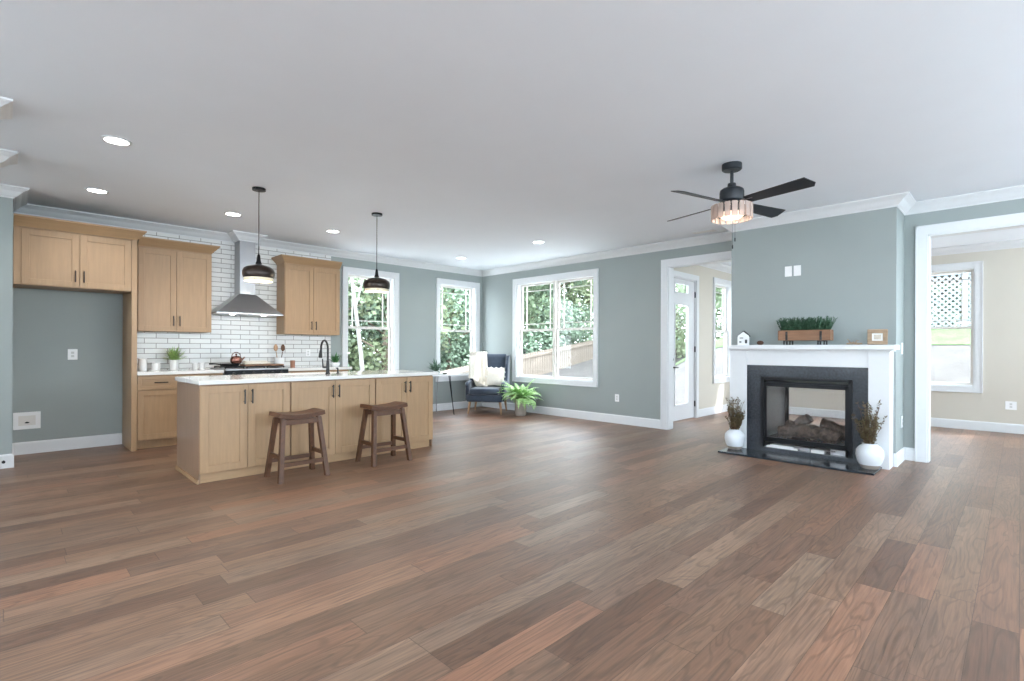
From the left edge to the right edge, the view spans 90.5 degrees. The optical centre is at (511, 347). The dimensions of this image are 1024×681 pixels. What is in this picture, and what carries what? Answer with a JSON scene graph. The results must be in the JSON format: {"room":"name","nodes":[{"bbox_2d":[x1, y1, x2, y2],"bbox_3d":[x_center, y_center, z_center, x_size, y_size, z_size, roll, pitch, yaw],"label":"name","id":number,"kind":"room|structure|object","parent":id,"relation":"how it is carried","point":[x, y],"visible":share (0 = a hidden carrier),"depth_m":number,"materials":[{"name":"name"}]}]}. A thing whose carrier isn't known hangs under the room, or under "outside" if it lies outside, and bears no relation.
{"room":"open-plan living room","nodes":[
{"label":"open-plan living room","id":0,"kind":"room"},
{"bbox_2d":[0,197,12,454],"bbox_3d":[-6.533,-0.209,4.174,3.450,2.790,0.920,0,0,-45],"label":"wall","id":1,"kind":"structure","parent":0,"point":[6,204],"depth_m":5.04,"materials":[{"name":"paint"}]},
{"bbox_2d":[0,433,121,468],"bbox_3d":[-6.134,1.119,4.462,4.428,0.137,0.784,0,0,-45],"label":"baseboard","id":2,"kind":"structure","parent":1,"relation":"attached to","point":[30,447],"depth_m":5.87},
{"bbox_2d":[12,213,482,442],"bbox_3d":[-3.070,-0.196,8.168,7.095,2.790,0.159,0,0,-45],"label":"wall","id":3,"kind":"structure","parent":0,"point":[82,397],"depth_m":6.29,"materials":[{"name":"paint"}]},
{"bbox_2d":[13,411,40,429],"bbox_3d":[-5.434,0.815,5.687,0.224,0.190,0.036,0,0,-45],"label":"water valve box","id":4,"kind":"object","parent":3,"relation":"attached to","point":[22,420],"visible":1,"depth_m":5.69,"materials":[{"name":"plastic"}]},
{"bbox_2d":[68,349,77,359],"bbox_3d":[-5.168,0.076,5.970,0.088,0.125,0.008,0,0,-45],"label":"outlet","id":5,"kind":"object","parent":3,"relation":"attached to","point":[72,353],"visible":1,"depth_m":5.97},
{"bbox_2d":[137,236,219,332],"bbox_3d":[-4.306,-0.776,6.540,0.874,1.140,0.396,0,0,-45],"label":"upper cabinet","id":6,"kind":"object","parent":3,"relation":"attached to","point":[174,278],"visible":0.97,"depth_m":6.40,"materials":[{"name":"brown wood"}]},
{"bbox_2d":[211,240,283,316],"bbox_3d":[-3.712,-0.977,7.077,0.854,1.054,0.473,0,0,-45],"label":"range hood","id":7,"kind":"object","parent":3,"relation":"attached to","point":[244,301],"visible":0.94,"depth_m":7.06,"materials":[{"name":"silver metal"}]},
{"bbox_2d":[271,254,341,335],"bbox_3d":[-3.113,-0.772,7.730,0.924,1.140,0.396,0,0,-45],"label":"upper cabinet","id":8,"kind":"object","parent":3,"relation":"attached to","point":[308,289],"visible":1,"depth_m":7.62,"materials":[{"name":"brown wood"}]},
{"bbox_2d":[342,266,398,369],"bbox_3d":[-2.459,-0.349,8.763,1.070,1.980,0.180,0,0,-45],"label":"window","id":9,"kind":"structure","parent":3,"relation":"in","point":[392,327],"depth_m":8.98,"materials":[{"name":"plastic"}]},
{"bbox_2d":[348,277,385,326],"bbox_3d":[-2.500,-0.780,8.806,0.786,0.834,0.016,0,0,-45],"label":"grille","id":10,"kind":"object","parent":9,"relation":"attached to","point":[352,283],"depth_m":8.68,"materials":[{"name":"plastic"}]},
{"bbox_2d":[436,278,479,381],"bbox_3d":[-1.111,-0.344,10.109,1.090,1.980,0.180,0,0,-45],"label":"window","id":11,"kind":"structure","parent":3,"relation":"in","point":[474,288],"depth_m":10.24,"materials":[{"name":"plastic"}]},
{"bbox_2d":[440,287,469,329],"bbox_3d":[-1.152,-0.775,10.152,0.806,0.834,0.016,0,0,-45],"label":"grille","id":12,"kind":"object","parent":11,"relation":"attached to","point":[464,288],"depth_m":10.29,"materials":[{"name":"plastic"}]},
{"bbox_2d":[0,406,1023,680],"bbox_3d":[0.731,1.273,4.182,14.050,0.120,11.180,0,0,-45],"label":"floor","id":13,"kind":"structure","parent":0,"point":[508,546],"depth_m":2.82,"materials":[{"name":"brown wood"}]},
{"bbox_2d":[13,213,146,450],"bbox_3d":[-4.883,-0.082,5.750,1.102,2.548,0.719,0,0,-45],"label":"tall cabinet","id":14,"kind":"object","parent":13,"relation":"on","point":[48,253],"visible":1,"depth_m":5.59,"materials":[{"name":"brown wood"}]},
{"bbox_2d":[137,374,182,448],"bbox_3d":[-4.400,0.756,6.268,0.467,0.874,0.654,0,0,-45],"label":"base cabinet","id":15,"kind":"object","parent":13,"relation":"on","point":[156,394],"visible":0.6,"depth_m":6.05,"materials":[{"name":"brown wood"}]},
{"bbox_2d":[137,369,223,374],"bbox_3d":[-4.247,0.300,6.426,0.905,0.038,0.645,0,0,-45],"label":"countertop","id":16,"kind":"structure","parent":15,"relation":"on","point":[167,371],"depth_m":6.26,"materials":[{"name":"stone"}]},
{"bbox_2d":[138,358,146,370],"bbox_3d":[-4.563,0.203,6.269,0.092,0.155,0.092,0,0,-45],"label":"canister","id":17,"kind":"object","parent":16,"relation":"on","point":[142,362],"visible":1,"depth_m":6.24,"materials":[{"name":"white ceramic"}]},
{"bbox_2d":[151,362,160,370],"bbox_3d":[-4.468,0.229,6.364,0.100,0.103,0.100,0,0,-45],"label":"canister","id":18,"kind":"object","parent":16,"relation":"on","point":[155,366],"visible":0.98,"depth_m":6.33,"materials":[{"name":"white ceramic"}]},
{"bbox_2d":[155,347,187,369],"bbox_3d":[-4.329,0.124,6.503,0.390,0.313,0.344,0,0,-45],"label":"potted herb","id":19,"kind":"object","parent":16,"relation":"on","point":[174,355],"visible":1,"depth_m":6.47,"materials":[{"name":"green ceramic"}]},
{"bbox_2d":[169,360,178,369],"bbox_3d":[-4.330,0.216,6.502,0.100,0.130,0.100,0,0,-45],"label":"pot","id":20,"kind":"object","parent":16,"relation":"on","point":[173,364],"depth_m":6.47,"materials":[{"name":"white ceramic"}]},
{"bbox_2d":[183,373,222,375],"bbox_3d":[-4.080,0.757,6.588,0.433,0.874,0.654,0,0,-45],"label":"base cabinet","id":21,"kind":"object","parent":13,"relation":"on","point":[207,374],"visible":0.05,"depth_m":6.39,"materials":[{"name":"brown wood"}]},
{"bbox_2d":[210,365,288,374],"bbox_3d":[-3.616,0.720,7.005,0.800,0.951,0.710,0,0,-45],"label":"range","id":22,"kind":"object","parent":13,"relation":"on","point":[228,370],"visible":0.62,"depth_m":6.78,"materials":[{"name":"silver metal"}]},
{"bbox_2d":[209,363,239,365],"bbox_3d":[-3.821,0.216,6.727,0.392,0.053,0.250,0,0,-45],"label":"skillet","id":23,"kind":"object","parent":22,"relation":"on","point":[221,364],"visible":0.9,"depth_m":6.67,"materials":[{"name":"metal"}]},
{"bbox_2d":[230,352,244,363],"bbox_3d":[-3.657,0.129,6.743,0.160,0.154,0.144,0,0,-6],"label":"copper kettle","id":24,"kind":"object","parent":22,"relation":"on","point":[235,359],"visible":1,"depth_m":6.70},
{"bbox_2d":[210,367,288,370],"bbox_3d":[-3.626,0.281,7.017,0.800,0.020,0.675,0,0,-45],"label":"cooktop","id":25,"kind":"object","parent":22,"relation":"in","point":[220,368],"depth_m":6.77,"materials":[{"name":"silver metal"}]},
{"bbox_2d":[240,363,283,365],"bbox_3d":[-3.453,0.232,7.010,0.500,0.022,0.240,0,0,-45],"label":"cutting board","id":26,"kind":"object","parent":22,"relation":"on","point":[276,364],"visible":0.91,"depth_m":6.89,"materials":[{"name":"brown wood"}]},
{"bbox_2d":[242,361,270,363],"bbox_3d":[-3.509,0.198,6.968,0.340,0.045,0.140,0,0,-45],"label":"kitchen towel","id":27,"kind":"object","parent":26,"relation":"on","point":[243,362],"visible":0.99,"depth_m":6.90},
{"bbox_2d":[264,408,329,483],"bbox_3d":[-2.018,0.894,4.771,0.468,0.617,0.374,0,0,-45],"label":"bar stool","id":28,"kind":"object","parent":13,"relation":"on","point":[311,416],"visible":1,"depth_m":4.72,"materials":[{"name":"brown wood"}]},
{"bbox_2d":[288,370,317,372],"bbox_3d":[-3.195,0.760,7.472,0.440,0.874,0.654,0,0,-45],"label":"base cabinet","id":29,"kind":"object","parent":13,"relation":"on","point":[310,370],"visible":0.05,"depth_m":7.26,"materials":[{"name":"brown wood"}]},
{"bbox_2d":[286,366,351,370],"bbox_3d":[-3.013,0.305,7.658,0.963,0.038,0.645,0,0,-45],"label":"countertop","id":30,"kind":"structure","parent":29,"relation":"on","point":[298,368],"depth_m":7.44,"materials":[{"name":"stone"}]},
{"bbox_2d":[274,357,284,366],"bbox_3d":[-3.413,0.212,7.445,0.140,0.145,0.140,0,0,-45],"label":"utensil crock","id":31,"kind":"object","parent":30,"relation":"on","point":[279,360],"visible":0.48,"depth_m":7.39,"materials":[{"name":"white ceramic"}]},
{"bbox_2d":[329,352,340,365],"bbox_3d":[-2.757,0.174,7.960,0.278,0.226,0.267,0,0,11],"label":"potted plant","id":32,"kind":"object","parent":30,"relation":"on","point":[335,359],"visible":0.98,"depth_m":7.93,"materials":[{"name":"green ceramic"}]},
{"bbox_2d":[175,370,437,484],"bbox_3d":[-2.131,0.746,5.637,2.567,0.913,0.895,0,0,-45],"label":"kitchen island","id":33,"kind":"object","parent":13,"relation":"on","point":[224,422],"visible":0.89,"depth_m":4.99,"materials":[{"name":"brown wood"}]},
{"bbox_2d":[175,370,437,384],"bbox_3d":[-2.129,0.308,5.637,2.567,0.038,0.895,0,0,-45],"label":"island countertop","id":34,"kind":"structure","parent":33,"relation":"on","point":[307,376],"depth_m":5.23,"materials":[{"name":"stone"}]},
{"bbox_2d":[318,339,329,373],"bbox_3d":[-2.131,0.096,5.712,0.088,0.386,0.236,0,0,-45],"label":"faucet","id":35,"kind":"object","parent":34,"relation":"on","point":[327,366],"visible":0.98,"depth_m":5.65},
{"bbox_2d":[318,369,348,371],"bbox_3d":[-2.868,0.761,7.798,0.478,0.874,0.654,0,0,-45],"label":"base cabinet","id":36,"kind":"object","parent":13,"relation":"on","point":[345,369],"visible":0.12,"depth_m":7.58,"materials":[{"name":"brown wood"}]},
{"bbox_2d":[355,401,411,466],"bbox_3d":[-1.367,0.896,5.421,0.468,0.617,0.374,0,0,-45],"label":"bar stool","id":37,"kind":"object","parent":13,"relation":"on","point":[393,408],"visible":1,"depth_m":5.37,"materials":[{"name":"brown wood"}]},
{"bbox_2d":[432,373,459,414],"bbox_3d":[-1.497,0.837,9.062,1.010,0.734,0.576,0,0,-45],"label":"side table","id":38,"kind":"object","parent":13,"relation":"on","point":[439,374],"visible":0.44,"depth_m":9.15,"materials":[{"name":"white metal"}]},
{"bbox_2d":[427,359,442,373],"bbox_3d":[-1.391,0.324,9.092,0.409,0.292,0.446,0,0,-35],"label":"potted succulent","id":39,"kind":"object","parent":38,"relation":"on","point":[435,367],"visible":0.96,"depth_m":9.08,"materials":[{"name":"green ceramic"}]},
{"bbox_2d":[465,354,509,414],"bbox_3d":[-0.451,0.661,9.569,0.730,1.098,0.802,0,0,9],"label":"armchair","id":40,"kind":"object","parent":13,"relation":"on","point":[474,393],"visible":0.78,"depth_m":9.31,"materials":[{"name":"blue fabric"}]},
{"bbox_2d":[469,352,487,385],"bbox_3d":[-0.625,0.393,9.785,0.419,0.649,0.534,0,0,9],"label":"throw blanket","id":41,"kind":"object","parent":40,"relation":"on","point":[477,360],"visible":1,"depth_m":9.76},
{"bbox_2d":[469,386,500,394],"bbox_3d":[-0.467,0.795,9.472,0.550,0.123,0.605,0,0,9],"label":"seat cushion","id":42,"kind":"object","parent":40,"relation":"on","point":[473,390],"depth_m":9.20,"materials":[{"name":"blue fabric"}]},
{"bbox_2d":[484,367,505,386],"bbox_3d":[-0.317,0.544,9.624,0.419,0.382,0.167,0,0,18],"label":"throw pillow","id":43,"kind":"object","parent":40,"relation":"on","point":[495,376],"visible":0.83,"depth_m":9.58,"materials":[{"name":"white fabric"}]},
{"bbox_2d":[499,380,541,415],"bbox_3d":[0.151,0.874,9.129,0.853,0.673,0.922,0,0,13],"label":"potted fern","id":44,"kind":"object","parent":13,"relation":"on","point":[522,396],"visible":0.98,"depth_m":9.06,"materials":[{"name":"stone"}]},
{"bbox_2d":[515,400,525,415],"bbox_3d":[0.152,1.073,9.157,0.208,0.275,0.208,0,0,-45],"label":"pot","id":45,"kind":"object","parent":13,"relation":"on","point":[521,411],"depth_m":9.07,"materials":[{"name":"stone"}]},
{"bbox_2d":[718,365,881,475],"bbox_3d":[3.372,0.713,5.824,1.245,1.018,1.505,0,0,-45],"label":"fireplace","id":46,"kind":"object","parent":13,"relation":"on","point":[771,435],"visible":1,"depth_m":5.74,"materials":[{"name":"stone"}]},
{"bbox_2d":[725,428,744,449],"bbox_3d":[2.656,1.082,6.054,0.224,0.236,0.224,0,0,-45],"label":"vase","id":47,"kind":"object","parent":46,"relation":"on","point":[734,439],"visible":0.97,"depth_m":5.98,"materials":[{"name":"ceramic"}]},
{"bbox_2d":[725,397,744,429],"bbox_3d":[2.671,0.803,6.044,0.216,0.445,0.216,0,0,-12],"label":"branch arrangement","id":48,"kind":"object","parent":47,"relation":"in","point":[735,423],"visible":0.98,"depth_m":6.03,"materials":[{"name":"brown plant"}]},
{"bbox_2d":[765,433,847,450],"bbox_3d":[3.543,1.076,5.943,0.771,0.035,0.870,0,0,-45],"label":"tray","id":49,"kind":"object","parent":46,"relation":"on","point":[799,441],"depth_m":5.73,"materials":[{"name":"metal"}]},
{"bbox_2d":[855,442,883,469],"bbox_3d":[3.589,1.078,5.092,0.239,0.251,0.239,0,0,-45],"label":"vase","id":50,"kind":"object","parent":46,"relation":"on","point":[869,456],"visible":0.97,"depth_m":5.01,"materials":[{"name":"ceramic"}]},
{"bbox_2d":[851,400,886,443],"bbox_3d":[3.575,0.767,5.109,0.262,0.501,0.261,0,0,-31],"label":"branch arrangement","id":51,"kind":"object","parent":50,"relation":"in","point":[869,437],"visible":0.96,"depth_m":5.09,"materials":[{"name":"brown plant"}]},
{"bbox_2d":[727,345,899,469],"bbox_3d":[3.285,0.594,5.674,0.330,1.256,1.643,0,0,-45],"label":"fireplace mantel","id":52,"kind":"object","parent":13,"relation":"on","point":[879,359],"visible":0.83,"depth_m":5.38,"materials":[{"name":"wood"}]},
{"bbox_2d":[737,331,749,344],"bbox_3d":[2.801,-0.124,6.138,0.156,0.172,0.043,0,0,39],"label":"house ornament","id":53,"kind":"object","parent":52,"relation":"on","point":[743,337],"visible":1,"depth_m":6.12,"materials":[{"name":"white ceramic"}]},
{"bbox_2d":[778,330,832,344],"bbox_3d":[3.266,-0.116,5.662,0.149,0.165,0.520,0,0,-45],"label":"planter box","id":54,"kind":"object","parent":52,"relation":"on","point":[786,336],"visible":0.98,"depth_m":5.61,"materials":[{"name":"brown wood"}]},
{"bbox_2d":[776,316,836,329],"bbox_3d":[3.267,-0.233,5.654,0.244,0.258,0.617,0,0,-45],"label":"juniper greens","id":55,"kind":"object","parent":54,"relation":"in","point":[808,324],"visible":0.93,"depth_m":5.62,"materials":[{"name":"plant"}]},
{"bbox_2d":[727,345,899,350],"bbox_3d":[3.292,-0.001,5.669,0.330,0.066,1.628,0,0,-45],"label":"shelf","id":56,"kind":"object","parent":52,"relation":"attached to","point":[732,347],"depth_m":5.48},
{"bbox_2d":[867,329,887,344],"bbox_3d":[3.757,-0.112,5.218,0.170,0.160,0.070,0,0,36],"label":"picture frame","id":57,"kind":"object","parent":52,"relation":"on","point":[874,336],"visible":1,"depth_m":5.21,"materials":[{"name":"wood"}]},
{"bbox_2d":[0,0,1023,269],"bbox_3d":[0.742,-1.652,4.182,14.050,0.150,11.180,0,0,-45],"label":"ceiling","id":58,"kind":"structure","parent":0,"point":[479,131],"depth_m":3.40,"materials":[{"name":"paint"}]},
{"bbox_2d":[0,96,12,119],"bbox_3d":[-3.651,-1.540,3.047,0.930,0.106,0.370,0,0,-45],"label":"trim","id":59,"kind":"structure","parent":58,"relation":"attached to","point":[6,104],"depth_m":3.30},
{"bbox_2d":[0,148,17,167],"bbox_3d":[-4.478,-1.543,3.904,0.970,0.106,0.350,0,0,-45],"label":"trim","id":60,"kind":"structure","parent":58,"relation":"attached to","point":[7,157],"depth_m":4.12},
{"bbox_2d":[85,188,108,193],"bbox_3d":[-4.202,-1.591,5.139,0.194,0.007,0.194,0,0,-45],"label":"recessed light","id":61,"kind":"object","parent":58,"relation":"in","point":[94,190],"visible":1,"depth_m":5.13,"materials":[{"name":"white"}]},
{"bbox_2d":[87,189,106,192],"bbox_3d":[-4.202,-1.593,5.139,0.152,0.002,0.152,0,0,-45],"label":"diffuser","id":62,"kind":"object","parent":61,"relation":"attached to","point":[90,190],"depth_m":5.13,"materials":[{"name":"white"}]},
{"bbox_2d":[101,135,131,145],"bbox_3d":[-3.031,-1.587,3.892,0.194,0.007,0.194,0,0,-45],"label":"recessed light","id":63,"kind":"object","parent":58,"relation":"in","point":[115,140],"visible":1,"depth_m":3.88,"materials":[{"name":"white"}]},
{"bbox_2d":[104,137,128,144],"bbox_3d":[-3.031,-1.589,3.892,0.152,0.002,0.152,0,0,-45],"label":"diffuser","id":64,"kind":"object","parent":63,"relation":"attached to","point":[112,140],"depth_m":3.88,"materials":[{"name":"white"}]},
{"bbox_2d":[224,212,241,216],"bbox_3d":[-3.312,-1.588,6.027,0.194,0.007,0.194,0,0,-45],"label":"recessed light","id":65,"kind":"object","parent":58,"relation":"in","point":[225,213],"visible":1,"depth_m":6.03,"materials":[{"name":"white"}]},
{"bbox_2d":[226,213,239,215],"bbox_3d":[-3.312,-1.590,6.027,0.152,0.002,0.152,0,0,-45],"label":"diffuser","id":66,"kind":"object","parent":65,"relation":"attached to","point":[229,214],"depth_m":6.04,"materials":[{"name":"white"}]},
{"bbox_2d":[242,186,274,282],"bbox_3d":[-2.521,-1.124,5.053,0.296,0.930,0.296,0,0,-45],"label":"pendant light","id":67,"kind":"object","parent":58,"relation":"hanging from","point":[257,273],"visible":1,"depth_m":4.97,"materials":[{"name":"black metal"}]},
{"bbox_2d":[325,229,339,232],"bbox_3d":[-2.431,-1.585,6.893,0.194,0.007,0.194,0,0,-45],"label":"recessed light","id":68,"kind":"object","parent":58,"relation":"in","point":[328,230],"visible":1,"depth_m":6.90,"materials":[{"name":"white"}]},
{"bbox_2d":[363,212,389,292],"bbox_3d":[-1.596,-1.122,5.991,0.304,0.927,0.304,0,0,-45],"label":"pendant light","id":69,"kind":"object","parent":58,"relation":"hanging from","point":[372,285],"visible":1,"depth_m":5.89,"materials":[{"name":"black metal"}]},
{"bbox_2d":[692,229,715,233],"bbox_3d":[2.586,-1.566,6.843,0.120,0.006,0.300,0,0,-45],"label":"ceiling vent","id":70,"kind":"object","parent":58,"relation":"in","point":[710,230],"visible":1,"depth_m":6.82,"materials":[{"name":"plastic"}]},
{"bbox_2d":[667,161,815,248],"bbox_3d":[1.882,-1.208,4.347,1.032,0.730,1.032,0,0,15],"label":"ceiling fan","id":71,"kind":"object","parent":58,"relation":"hanging from","point":[733,208],"visible":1,"depth_m":4.25,"materials":[{"name":"black metal"}]},
{"bbox_2d":[720,210,743,219],"bbox_3d":[1.882,-1.131,4.347,0.200,0.055,0.200,0,0,-45],"label":"diffuser","id":72,"kind":"object","parent":71,"relation":"attached to","point":[732,217],"depth_m":4.31,"materials":[{"name":"beige"}]},
{"bbox_2d":[674,265,730,408],"bbox_3d":[3.298,-0.173,9.078,3.205,2.790,0.150,0,0,-45],"label":"wall","id":73,"kind":"structure","parent":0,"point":[711,394],"depth_m":9.22,"materials":[{"name":"beige paint"}]},
{"bbox_2d":[673,270,698,420],"bbox_3d":[2.848,-0.024,8.598,1.120,2.490,0.195,0,0,-45],"label":"door","id":74,"kind":"structure","parent":73,"relation":"attached to","point":[690,299],"depth_m":8.77,"materials":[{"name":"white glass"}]},
{"bbox_2d":[712,277,730,382],"bbox_3d":[4.005,-0.325,9.762,0.960,1.960,0.180,0,0,-45],"label":"window","id":75,"kind":"structure","parent":73,"relation":"attached to","point":[717,282],"depth_m":9.97,"materials":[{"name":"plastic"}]},
{"bbox_2d":[716,288,724,329],"bbox_3d":[3.963,-0.756,9.805,0.696,0.834,0.016,0,0,-45],"label":"grille","id":76,"kind":"object","parent":75,"relation":"attached to","point":[722,293],"depth_m":9.97,"materials":[{"name":"plastic"}]},
{"bbox_2d":[482,198,1023,447],"bbox_3d":[3.259,-0.173,6.700,0.090,2.790,10.880,0,0,-45],"label":"wall","id":77,"kind":"structure","parent":0,"point":[629,309],"depth_m":8.03,"materials":[{"name":"paint"}]},
{"bbox_2d":[433,401,659,428],"bbox_3d":[-0.343,1.140,7.929,3.265,0.137,4.058,0,0,-45],"label":"baseboard","id":78,"kind":"structure","parent":77,"relation":"attached to","point":[611,418],"depth_m":8.87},
{"bbox_2d":[512,268,598,386],"bbox_3d":[0.776,-0.337,9.209,0.180,1.980,2.000,0,0,-45],"label":"window","id":79,"kind":"structure","parent":77,"relation":"in","point":[518,285],"depth_m":9.20,"materials":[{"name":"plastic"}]},
{"bbox_2d":[523,284,552,328],"bbox_3d":[0.497,-0.769,9.577,0.016,0.834,0.799,0,0,-45],"label":"grille","id":80,"kind":"object","parent":79,"relation":"attached to","point":[525,285],"depth_m":9.76,"materials":[{"name":"plastic"}]},
{"bbox_2d":[559,279,592,327],"bbox_3d":[1.145,-0.767,8.928,0.016,0.834,0.799,0,0,-45],"label":"grille","id":81,"kind":"object","parent":79,"relation":"attached to","point":[568,280],"depth_m":9.08,"materials":[{"name":"plastic"}]},
{"bbox_2d":[660,251,731,429],"bbox_3d":[2.741,-0.050,7.261,0.206,2.540,1.235,0,0,-45],"label":"trim","id":82,"kind":"structure","parent":77,"relation":"attached to","point":[667,265],"depth_m":7.58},
{"bbox_2d":[915,212,1023,462],"bbox_3d":[5.355,-0.040,4.643,0.206,2.540,2.605,0,0,-45],"label":"trim","id":83,"kind":"structure","parent":77,"relation":"attached to","point":[924,234],"depth_m":5.45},
{"bbox_2d":[731,207,903,454],"bbox_3d":[3.575,-0.172,6.034,0.585,2.790,1.680,0,0,-45],"label":"wall","id":84,"kind":"structure","parent":0,"point":[852,265],"depth_m":5.65,"materials":[{"name":"paint"}]},
{"bbox_2d":[0,183,1023,276],"bbox_3d":[-0.446,-1.528,2.997,10.395,0.106,10.880,0,0,-45],"label":"trim","id":85,"kind":"structure","parent":84,"relation":"attached to","point":[905,202],"depth_m":6.25,"materials":[{"name":"wood"}]},
{"bbox_2d":[785,266,791,276],"bbox_3d":[3.240,-0.898,5.951,0.011,0.120,0.075,0,0,-45],"label":"light switch","id":86,"kind":"object","parent":84,"relation":"attached to","point":[788,269],"visible":1,"depth_m":5.95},
{"bbox_2d":[794,265,800,275],"bbox_3d":[3.307,-0.898,5.883,0.011,0.120,0.075,0,0,-45],"label":"light switch","id":87,"kind":"object","parent":84,"relation":"attached to","point":[797,269],"visible":1,"depth_m":5.88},
{"bbox_2d":[893,447,914,466],"bbox_3d":[4.156,1.157,5.374,0.513,0.137,0.099,0,0,-43],"label":"baseboard","id":88,"kind":"structure","parent":84,"relation":"attached to","point":[906,453],"depth_m":5.50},
{"bbox_2d":[675,329,970,364],"bbox_3d":[9.414,0.219,12.225,2.200,1.388,12.000,0,0,-45],"label":"lawn","id":89,"kind":"structure","parent":0,"point":[938,336],"depth_m":11.08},
{"bbox_2d":[789,247,1023,424],"bbox_3d":[7.018,-0.159,7.726,0.150,2.790,7.320,0,0,-45],"label":"wall","id":90,"kind":"structure","parent":0,"point":[1003,270],"depth_m":7.50,"materials":[{"name":"beige paint"}]},
{"bbox_2d":[699,404,1023,433],"bbox_3d":[6.359,1.165,7.073,1.700,0.137,7.020,0,0,-45],"label":"baseboard","id":91,"kind":"structure","parent":90,"relation":"attached to","point":[936,422],"depth_m":7.90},
{"bbox_2d":[699,239,1023,273],"bbox_3d":[5.836,-1.504,6.541,3.205,0.106,7.020,0,0,-45],"label":"trim","id":92,"kind":"structure","parent":90,"relation":"attached to","point":[1019,243],"depth_m":7.67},
{"bbox_2d":[931,261,982,392],"bbox_3d":[6.705,-0.315,8.020,0.180,1.980,1.090,0,0,-45],"label":"window","id":93,"kind":"structure","parent":90,"relation":"in","point":[975,385],"depth_m":7.68,"materials":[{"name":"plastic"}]},
{"bbox_2d":[931,273,970,325],"bbox_3d":[6.749,-0.746,8.063,0.016,0.834,0.806,0,0,-45],"label":"grille","id":94,"kind":"object","parent":93,"relation":"attached to","point":[961,279],"depth_m":7.85,"materials":[{"name":"plastic"}]},
{"bbox_2d":[1005,401,1016,409],"bbox_3d":[7.252,0.837,7.376,0.008,0.120,0.120,0,0,-45],"label":"outlet","id":95,"kind":"object","parent":90,"relation":"attached to","point":[1009,405],"visible":1,"depth_m":7.38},
{"bbox_3d":[-0.002,1.565,3.960,19.600,0.090,19.600,0,0,-45],"label":"patio","id":96,"kind":"object","parent":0,"visible":0},
{"bbox_2d":[350,277,364,370],"bbox_3d":[-3.832,-1.603,12.608,0.841,6.408,0.189,0,0,-45],"label":"bare tree","id":97,"kind":"object","parent":96,"relation":"on","point":[355,302],"visible":0.3,"depth_m":12.57,"materials":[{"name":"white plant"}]},
{"label":"outside","id":98,"kind":"structure","parent":0,"visible":0},
{"bbox_2d":[373,344,970,404],"bbox_3d":[2.134,0.543,16.262,54.000,2.050,48.000,0,0,-45],"label":"ground","id":99,"kind":"structure","parent":98,"point":[949,362],"depth_m":10.72,"materials":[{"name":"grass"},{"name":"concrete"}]},
{"bbox_2d":[348,277,379,353],"bbox_3d":[-6.499,-1.883,17.258,3.862,7.851,5.044,0,0,34],"label":"tree","id":100,"kind":"object","parent":99,"relation":"on","point":[360,301],"visible":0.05,"depth_m":17.18,"materials":[{"name":"green plant"}]},
{"bbox_2d":[348,282,387,370],"bbox_3d":[-6.262,-0.973,20.558,5.711,7.674,6.964,0,0,-36],"label":"tree","id":101,"kind":"object","parent":99,"relation":"on","point":[365,317],"visible":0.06,"depth_m":18.77,"materials":[{"name":"green plant"}]},
{"bbox_2d":[348,277,464,370],"bbox_3d":[-4.791,-1.332,19.225,5.787,7.736,5.267,0,0,21],"label":"tree","id":102,"kind":"object","parent":99,"relation":"on","point":[381,353],"visible":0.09,"depth_m":18.44,"materials":[{"name":"green plant"}]},
{"bbox_2d":[360,287,469,370],"bbox_3d":[-2.553,-0.960,20.912,6.964,7.674,5.711,0,0,-7],"label":"tree","id":103,"kind":"object","parent":99,"relation":"on","point":[459,351],"visible":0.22,"depth_m":20.30,"materials":[{"name":"green plant"}]},
{"bbox_2d":[450,290,541,368],"bbox_3d":[-1.532,-1.840,24.298,5.787,7.736,5.267,0,0,-5],"label":"tree","id":104,"kind":"object","parent":99,"relation":"on","point":[452,290],"visible":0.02,"depth_m":23.32,"materials":[{"name":"green plant"}]},
{"bbox_2d":[440,340,592,374],"bbox_3d":[1.781,0.529,21.547,12.170,2.674,0.060,0,0,-45],"label":"fence","id":105,"kind":"object","parent":99,"relation":"on","point":[539,362],"visible":0.27,"depth_m":21.41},
{"bbox_2d":[523,284,566,352],"bbox_3d":[0.020,-2.470,23.265,5.044,7.851,3.862,0,0,-15],"label":"tree","id":106,"kind":"object","parent":99,"relation":"on","point":[531,306],"visible":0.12,"depth_m":22.90,"materials":[{"name":"green plant"}]},
{"bbox_2d":[523,280,592,353],"bbox_3d":[1.562,-1.924,25.011,5.711,7.674,6.964,0,0,9],"label":"tree","id":107,"kind":"object","parent":99,"relation":"on","point":[573,314],"visible":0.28,"depth_m":23.60,"materials":[{"name":"green plant"}]},
{"bbox_2d":[534,279,592,345],"bbox_3d":[3.098,-2.640,26.046,5.787,7.736,5.267,0,0,32],"label":"tree","id":108,"kind":"object","parent":99,"relation":"on","point":[575,294],"visible":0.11,"depth_m":24.87,"materials":[{"name":"green plant"}]},
{"bbox_2d":[675,286,685,357],"bbox_3d":[6.520,-2.548,21.788,5.267,7.736,5.787,0,0,19],"label":"tree","id":109,"kind":"object","parent":99,"relation":"on","point":[680,345],"visible":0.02,"depth_m":20.98,"materials":[{"name":"green plant"}]},
{"bbox_2d":[676,284,723,339],"bbox_3d":[7.195,-3.039,18.454,5.044,7.851,3.862,0,0,-17],"label":"tree","id":110,"kind":"object","parent":99,"relation":"on","point":[682,288],"visible":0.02,"depth_m":17.52,"materials":[{"name":"green plant"}]},
{"bbox_2d":[931,272,970,326],"bbox_3d":[11.560,-1.447,12.594,3.050,2.400,6.700,0,0,-45],"label":"lattice","id":111,"kind":"object","parent":99,"relation":"on","point":[966,286],"visible":0.08,"depth_m":11.85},
{"bbox_2d":[931,284,970,326],"bbox_3d":[16.907,-2.937,19.760,6.964,7.674,5.711,0,0,14],"label":"tree","id":112,"kind":"object","parent":99,"relation":"on","point":[938,285],"visible":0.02,"depth_m":19.44,"materials":[{"name":"green plant"}]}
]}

